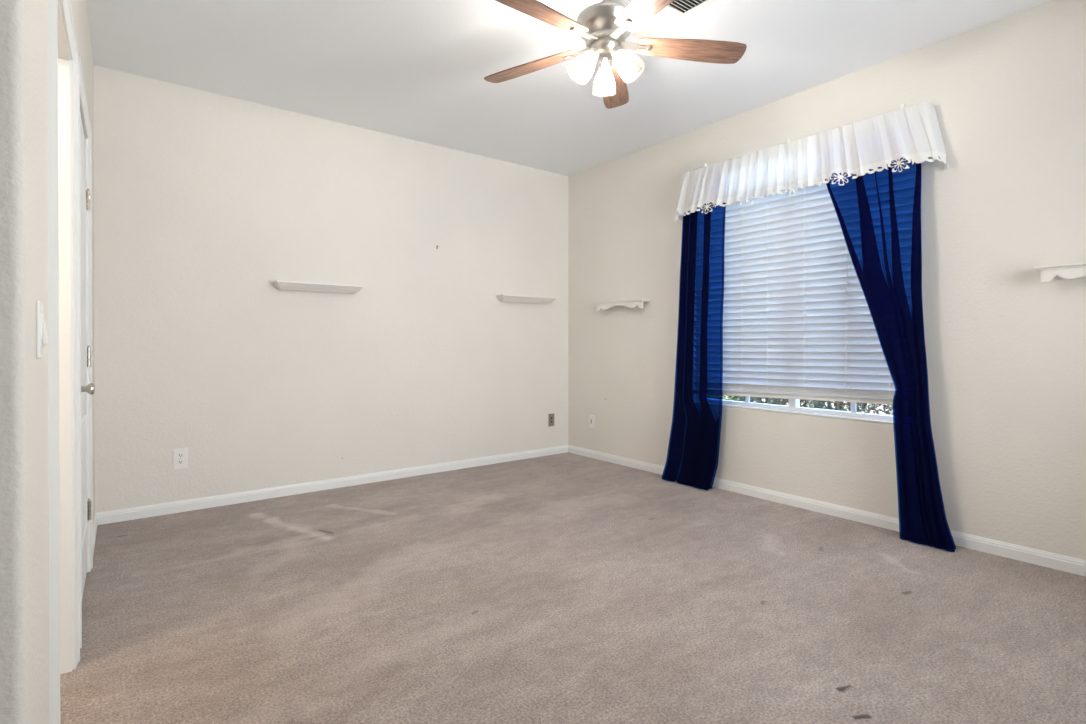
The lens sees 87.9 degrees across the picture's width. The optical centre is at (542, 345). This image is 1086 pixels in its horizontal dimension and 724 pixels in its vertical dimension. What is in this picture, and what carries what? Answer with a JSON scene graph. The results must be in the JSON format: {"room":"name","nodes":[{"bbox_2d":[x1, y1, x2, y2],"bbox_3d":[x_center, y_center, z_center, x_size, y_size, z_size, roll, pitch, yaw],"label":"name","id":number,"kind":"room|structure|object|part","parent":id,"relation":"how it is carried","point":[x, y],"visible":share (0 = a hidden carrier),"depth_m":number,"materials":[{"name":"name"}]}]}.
{"room":"empty bedroom","nodes":[
{"label":"empty bedroom","id":0,"kind":"room"},
{"bbox_2d":[0,0,94,723],"bbox_3d":[-2.373,-0.289,1.736,1.492,2.740,2.936,0,0,-37],"label":"wall","id":1,"kind":"structure","parent":0,"point":[24,417],"depth_m":1.01,"materials":[{"name":"white paint"}]},
{"bbox_2d":[36,301,48,357],"bbox_3d":[-1.030,-0.032,1.160,0.016,0.116,0.072,0,0,-37],"label":"light switch","id":2,"kind":"object","parent":1,"relation":"attached to","point":[41,332],"visible":1,"depth_m":1.14,"materials":[{"name":"white plastic"}]},
{"bbox_3d":[-1.034,-0.031,1.157,0.006,0.116,0.072,0,0,-37],"label":"plate","id":3,"kind":"part","parent":2,"relation":"part of","materials":[{"name":"white plastic"}]},
{"bbox_3d":[-1.032,-0.032,1.159,0.003,0.067,0.034,0,0,-37],"label":"rocker frame","id":4,"kind":"part","parent":2,"relation":"part of","materials":[{"name":"white plastic"}]},
{"bbox_2d":[47,0,79,723],"bbox_3d":[-1.417,0.038,1.584,0.146,2.088,0.756,0,0,-37],"label":"trim","id":5,"kind":"structure","parent":1,"relation":"attached to","point":[62,49],"depth_m":1.85,"materials":[{"name":"white paint"}]},
{"bbox_2d":[78,53,92,647],"bbox_3d":[-1.920,0.021,2.357,0.018,2.114,0.900,0,0,-37],"label":"trim","id":6,"kind":"structure","parent":1,"relation":"attached to","point":[82,101],"depth_m":2.67,"materials":[{"name":"white paint"}]},
{"bbox_2d":[80,114,94,597],"bbox_3d":[-1.927,0.050,2.358,0.090,2.032,0.768,0,0,-37],"label":"door","id":7,"kind":"structure","parent":1,"relation":"in","point":[84,203],"depth_m":2.41,"materials":[{"name":"white paint"}]},
{"bbox_3d":[-1.925,-0.317,2.352,0.007,0.930,0.538,0,0,-37],"label":"panel","id":8,"kind":"part","parent":7,"relation":"part of","materials":[{"name":"white paint"}]},
{"bbox_3d":[-1.925,0.573,2.356,0.007,0.510,0.538,0,0,-37],"label":"panel","id":9,"kind":"part","parent":7,"relation":"part of","materials":[{"name":"white paint"}]},
{"bbox_3d":[-1.721,0.165,2.119,0.054,0.046,0.046,0,0,-38],"label":"knob","id":10,"kind":"part","parent":7,"relation":"part of","materials":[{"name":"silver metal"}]},
{"bbox_2d":[93,513,97,553],"bbox_3d":[-2.431,1.039,3.044,0.013,0.072,0.795,0,0,-37],"label":"baseboard","id":11,"kind":"structure","parent":1,"relation":"attached to","point":[95,522],"depth_m":3.13,"materials":[{"name":"white paint"}]},
{"bbox_2d":[93,65,567,512],"bbox_3d":[-1.827,-0.299,4.079,5.468,2.740,0.120,0,0,-37],"label":"wall","id":12,"kind":"structure","parent":0,"point":[204,200],"depth_m":4.07,"materials":[{"name":"white paint"}]},
{"bbox_2d":[173,448,187,469],"bbox_3d":[-2.329,0.731,3.617,0.080,0.132,0.008,0,0,-37],"label":"wall outlet","id":13,"kind":"object","parent":12,"relation":"attached to","point":[180,456],"visible":1,"depth_m":3.62,"materials":[{"name":"white plastic"}]},
{"bbox_2d":[273,280,363,293],"bbox_3d":[-1.619,-0.418,4.087,0.606,0.056,0.120,0,0,-37],"label":"wall shelf","id":14,"kind":"object","parent":12,"relation":"attached to","point":[280,284],"visible":1,"depth_m":4.04,"materials":[{"name":"white paint"}]},
{"bbox_2d":[96,445,567,524],"bbox_3d":[-1.207,1.033,4.476,3.687,0.072,0.013,0,0,-37],"label":"baseboard","id":15,"kind":"structure","parent":12,"relation":"attached to","point":[113,516],"depth_m":4.07,"materials":[{"name":"white paint"}]},
{"bbox_2d":[496,294,556,303],"bbox_3d":[-0.148,-0.424,5.215,0.612,0.056,0.120,0,0,-37],"label":"wall shelf","id":16,"kind":"object","parent":12,"relation":"attached to","point":[502,297],"visible":1,"depth_m":5.16,"materials":[{"name":"white paint"}]},
{"bbox_2d":[548,413,553,425],"bbox_3d":[0.082,0.727,5.467,0.070,0.120,0.007,0,0,-37],"label":"wall jack","id":17,"kind":"object","parent":12,"relation":"attached to","point":[550,416],"visible":1,"depth_m":5.46,"materials":[{"name":"grey plastic"}]},
{"bbox_2d":[86,0,1051,175],"bbox_3d":[-0.102,-1.734,1.823,5.468,0.150,5.829,0,0,-37],"label":"ceiling","id":18,"kind":"structure","parent":0,"point":[416,70],"depth_m":3.30,"materials":[{"name":"white paint"}]},
{"bbox_2d":[484,0,746,108],"bbox_3d":[0.258,-1.417,2.528,1.228,0.491,1.258,0,0,-37],"label":"ceiling fan","id":19,"kind":"object","parent":18,"relation":"hanging from","point":[604,26],"visible":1,"depth_m":2.53,"materials":[{"name":"silver metal"}]},
{"bbox_3d":[-0.064,-1.363,2.765,0.505,0.007,0.140,-2,11,30],"label":"blade","id":20,"kind":"part","parent":19,"relation":"part of","materials":[{"name":"brown wood"}]},
{"bbox_3d":[-0.018,-1.361,2.294,0.505,0.006,0.140,-3,14,-41],"label":"blade","id":21,"kind":"part","parent":19,"relation":"part of","materials":[{"name":"brown wood"}]},
{"bbox_3d":[0.189,-1.254,2.516,0.116,0.120,0.116,40,-16,-20],"label":"lamp shade","id":22,"kind":"part","parent":19,"relation":"part of","materials":[{"name":"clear glass"}]},
{"bbox_2d":[587,48,598,60],"bbox_3d":[0.229,-1.313,2.535,0.056,0.066,0.056,40,-16,-20],"label":"socket","id":23,"kind":"object","parent":19,"relation":"attached to","point":[593,52],"depth_m":2.51,"materials":[{"name":"silver metal"}]},
{"bbox_3d":[0.291,-1.255,2.665,0.116,0.120,0.116,0,37,5],"label":"lamp shade","id":24,"kind":"part","parent":19,"relation":"part of","materials":[{"name":"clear glass"}]},
{"bbox_3d":[0.291,-1.262,2.660,0.037,0.066,0.037,0,37,5],"label":"light bulb","id":25,"kind":"part","parent":19,"relation":"part of","materials":[{"name":"white glass"}]},
{"bbox_2d":[599,61,610,70],"bbox_3d":[0.288,-1.313,2.621,0.056,0.066,0.056,0,37,5],"label":"socket","id":26,"kind":"object","parent":19,"relation":"attached to","point":[602,66],"depth_m":2.61,"materials":[{"name":"silver metal"}]},
{"bbox_3d":[0.370,-1.364,2.954,0.140,0.007,0.505,-12,-4,12],"label":"blade","id":27,"kind":"part","parent":19,"relation":"part of","materials":[{"name":"brown wood"}]},
{"bbox_2d":[612,46,623,59],"bbox_3d":[0.333,-1.313,2.527,0.056,0.066,0.056,-42,-22,27],"label":"socket","id":28,"kind":"object","parent":19,"relation":"attached to","point":[617,51],"depth_m":2.50,"materials":[{"name":"silver metal"}]},
{"bbox_3d":[0.369,-1.254,2.502,0.116,0.120,0.116,-42,-22,27],"label":"lamp shade","id":29,"kind":"part","parent":19,"relation":"part of","materials":[{"name":"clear glass"}]},
{"bbox_3d":[0.444,-1.361,2.192,0.140,0.006,0.505,13,-3,-23],"label":"blade","id":30,"kind":"part","parent":19,"relation":"part of","materials":[{"name":"brown wood"}]},
{"bbox_3d":[0.683,-1.362,2.599,0.505,0.006,0.140,2,-12,-6],"label":"blade","id":31,"kind":"part","parent":19,"relation":"part of","materials":[{"name":"brown wood"}]},
{"bbox_2d":[608,0,716,38],"bbox_3d":[0.534,-1.657,2.756,0.412,0.013,0.475,0,0,-37],"label":"ceiling vent","id":32,"kind":"object","parent":18,"relation":"in","point":[676,11],"visible":0.51,"depth_m":2.83,"materials":[{"name":"white plastic"}]},
{"bbox_2d":[60,452,1085,723],"bbox_3d":[-0.121,1.141,1.746,5.328,0.120,5.709,0,0,-37],"label":"floor","id":33,"kind":"structure","parent":0,"point":[563,588],"depth_m":2.27,"materials":[{"name":"beige carpet"}]},
{"bbox_2d":[568,0,1085,559],"bbox_3d":[2.043,-0.296,3.387,0.150,2.740,5.689,0,0,-37],"label":"wall","id":34,"kind":"structure","parent":0,"point":[1006,346],"depth_m":3.04,"materials":[{"name":"white paint"}]},
{"bbox_2d":[589,415,593,427],"bbox_3d":[0.459,0.721,5.324,0.009,0.122,0.074,0,0,-37],"label":"wall outlet","id":35,"kind":"object","parent":34,"relation":"attached to","point":[591,417],"visible":1,"depth_m":5.32,"materials":[{"name":"white plastic"}]},
{"bbox_2d":[594,299,650,310],"bbox_3d":[0.685,-0.348,4.949,0.102,0.075,0.600,0,0,-37],"label":"wall shelf","id":36,"kind":"object","parent":34,"relation":"attached to","point":[637,302],"visible":1,"depth_m":4.87,"materials":[{"name":"white paint"}]},
{"bbox_2d":[704,103,904,166],"bbox_3d":[1.608,-1.302,3.744,0.099,0.111,1.666,0,0,-37],"label":"curtain rod","id":37,"kind":"object","parent":34,"relation":"attached to","point":[902,106],"visible":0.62,"depth_m":3.67,"materials":[{"name":"white plastic"}]},
{"bbox_2d":[662,202,725,489],"bbox_3d":[1.132,-0.106,4.278,0.106,2.339,0.550,0,0,-37],"label":"curtain","id":38,"kind":"object","parent":37,"relation":"hanging from","point":[692,459],"visible":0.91,"depth_m":4.22,"materials":[{"name":"blue fabric"}]},
{"bbox_2d":[674,102,949,220],"bbox_3d":[1.584,-1.140,3.704,0.179,0.374,1.798,0,0,-37],"label":"valance","id":39,"kind":"object","parent":37,"relation":"hanging from","point":[913,133],"visible":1,"depth_m":3.48,"materials":[{"name":"white fabric"}]},
{"bbox_2d":[825,157,955,551],"bbox_3d":[1.931,-0.101,3.231,0.111,2.339,0.756,0,0,-37],"label":"curtain","id":40,"kind":"object","parent":37,"relation":"hanging from","point":[878,213],"visible":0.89,"depth_m":3.12,"materials":[{"name":"blue fabric"}]},
{"bbox_2d":[723,390,892,423],"bbox_3d":[1.687,-0.451,3.813,0.113,1.814,1.550,0,0,-37],"label":"window","id":41,"kind":"structure","parent":34,"relation":"in","point":[793,407],"depth_m":3.72,"materials":[{"name":"white plastic"}]},
{"bbox_3d":[1.665,0.452,3.801,0.060,0.009,1.548,0,0,-38],"label":"sill","id":42,"kind":"part","parent":41,"relation":"part of","materials":[{"name":"white paint"}]},
{"bbox_2d":[723,179,894,404],"bbox_3d":[1.654,-0.357,3.789,0.072,1.473,1.526,0,0,-37],"label":"window blind","id":43,"kind":"object","parent":34,"relation":"attached to","point":[798,323],"visible":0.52,"depth_m":3.75,"materials":[{"name":"white plastic"}]},
{"bbox_3d":[1.445,-0.356,4.063,0.039,1.387,0.002,0,0,-38],"label":"ladder cord","id":44,"kind":"part","parent":43,"relation":"part of","materials":[{"name":"white fabric"}]},
{"bbox_3d":[1.567,-0.355,3.905,0.039,1.387,0.002,0,0,-38],"label":"ladder cord","id":45,"kind":"part","parent":43,"relation":"part of","materials":[{"name":"white fabric"}]},
{"bbox_3d":[1.725,-0.354,3.698,0.039,1.387,0.002,0,0,-38],"label":"ladder cord","id":46,"kind":"part","parent":43,"relation":"part of","materials":[{"name":"white fabric"}]},
{"bbox_3d":[1.654,0.348,3.792,0.052,0.064,1.526,0,0,-38],"label":"rail","id":47,"kind":"part","parent":43,"relation":"part of","materials":[{"name":"white plastic"}]},
{"bbox_3d":[1.887,-0.353,3.488,0.039,1.387,0.002,0,0,-38],"label":"ladder cord","id":48,"kind":"part","parent":43,"relation":"part of","materials":[{"name":"white fabric"}]},
{"bbox_3d":[2.036,-0.352,3.294,0.039,1.387,0.002,0,0,-38],"label":"ladder cord","id":49,"kind":"part","parent":43,"relation":"part of","materials":[{"name":"white fabric"}]},
{"bbox_2d":[568,445,1085,576],"bbox_3d":[1.942,1.038,3.390,0.013,0.072,5.568,0,0,-37],"label":"baseboard","id":50,"kind":"structure","parent":34,"relation":"attached to","point":[1077,566],"depth_m":3.40,"materials":[{"name":"white paint"}]},
{"bbox_2d":[1034,263,1085,281],"bbox_3d":[2.574,-0.337,2.488,0.102,0.075,0.600,0,0,-37],"label":"wall shelf","id":51,"kind":"object","parent":34,"relation":"attached to","point":[1075,270],"visible":1,"depth_m":2.62,"materials":[{"name":"white paint"}]},
{"label":"outside","id":52,"kind":"structure","parent":0,"visible":0},
{"bbox_3d":[4.613,1.176,8.587,10.232,0.150,24.000,0,0,-37],"label":"ground","id":53,"kind":"structure","parent":52,"visible":0},
{"bbox_2d":[723,389,744,401],"bbox_3d":[1.966,0.578,6.475,0.748,1.068,0.754,0,0,-37],"label":"shrub","id":54,"kind":"object","parent":53,"relation":"on","point":[735,397],"visible":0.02,"depth_m":6.36,"materials":[{"name":"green plant"}]},
{"bbox_2d":[724,389,787,403],"bbox_3d":[2.698,0.394,7.138,0.998,1.429,1.008,0,0,-37],"label":"shrub","id":55,"kind":"object","parent":53,"relation":"on","point":[727,389],"visible":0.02,"depth_m":7.06,"materials":[{"name":"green plant"}]},
{"bbox_2d":[739,396,810,407],"bbox_3d":[2.419,0.517,5.882,0.797,1.195,0.764,0,0,-37],"label":"shrub","id":56,"kind":"object","parent":53,"relation":"on","point":[783,401],"visible":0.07,"depth_m":5.78,"materials":[{"name":"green plant"}]},
{"bbox_3d":[2.505,0.675,5.835,0.209,0.880,0.320,0,0,14],"label":"stem","id":57,"kind":"part","parent":56,"relation":"part of","materials":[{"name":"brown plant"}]},
{"bbox_2d":[723,395,892,414],"bbox_3d":[4.785,0.206,8.714,0.200,1.810,24.000,0,0,-37],"label":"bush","id":58,"kind":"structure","parent":53,"relation":"on","point":[881,406],"depth_m":8.47,"materials":[{"name":"green plant"}]},
{"bbox_2d":[799,399,878,412],"bbox_3d":[3.299,0.396,6.387,0.992,1.434,1.002,0,0,-37],"label":"shrub","id":59,"kind":"object","parent":53,"relation":"on","point":[806,403],"visible":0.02,"depth_m":6.26,"materials":[{"name":"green plant"}]},
{"bbox_2d":[808,400,892,414],"bbox_3d":[2.870,0.484,5.306,0.771,1.265,0.773,0,0,-37],"label":"shrub","id":60,"kind":"object","parent":53,"relation":"on","point":[821,404],"visible":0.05,"depth_m":5.23,"materials":[{"name":"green plant"}]},
{"bbox_3d":[2.851,0.658,5.361,0.232,0.917,0.318,0,0,33],"label":"stem","id":61,"kind":"part","parent":60,"relation":"part of","materials":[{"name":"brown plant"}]},
{"bbox_2d":[883,404,892,414],"bbox_3d":[3.869,0.391,5.608,0.990,1.450,1.013,0,0,-37],"label":"shrub","id":62,"kind":"object","parent":53,"relation":"on","point":[890,406],"visible":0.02,"depth_m":5.81,"materials":[{"name":"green plant"}]}
]}

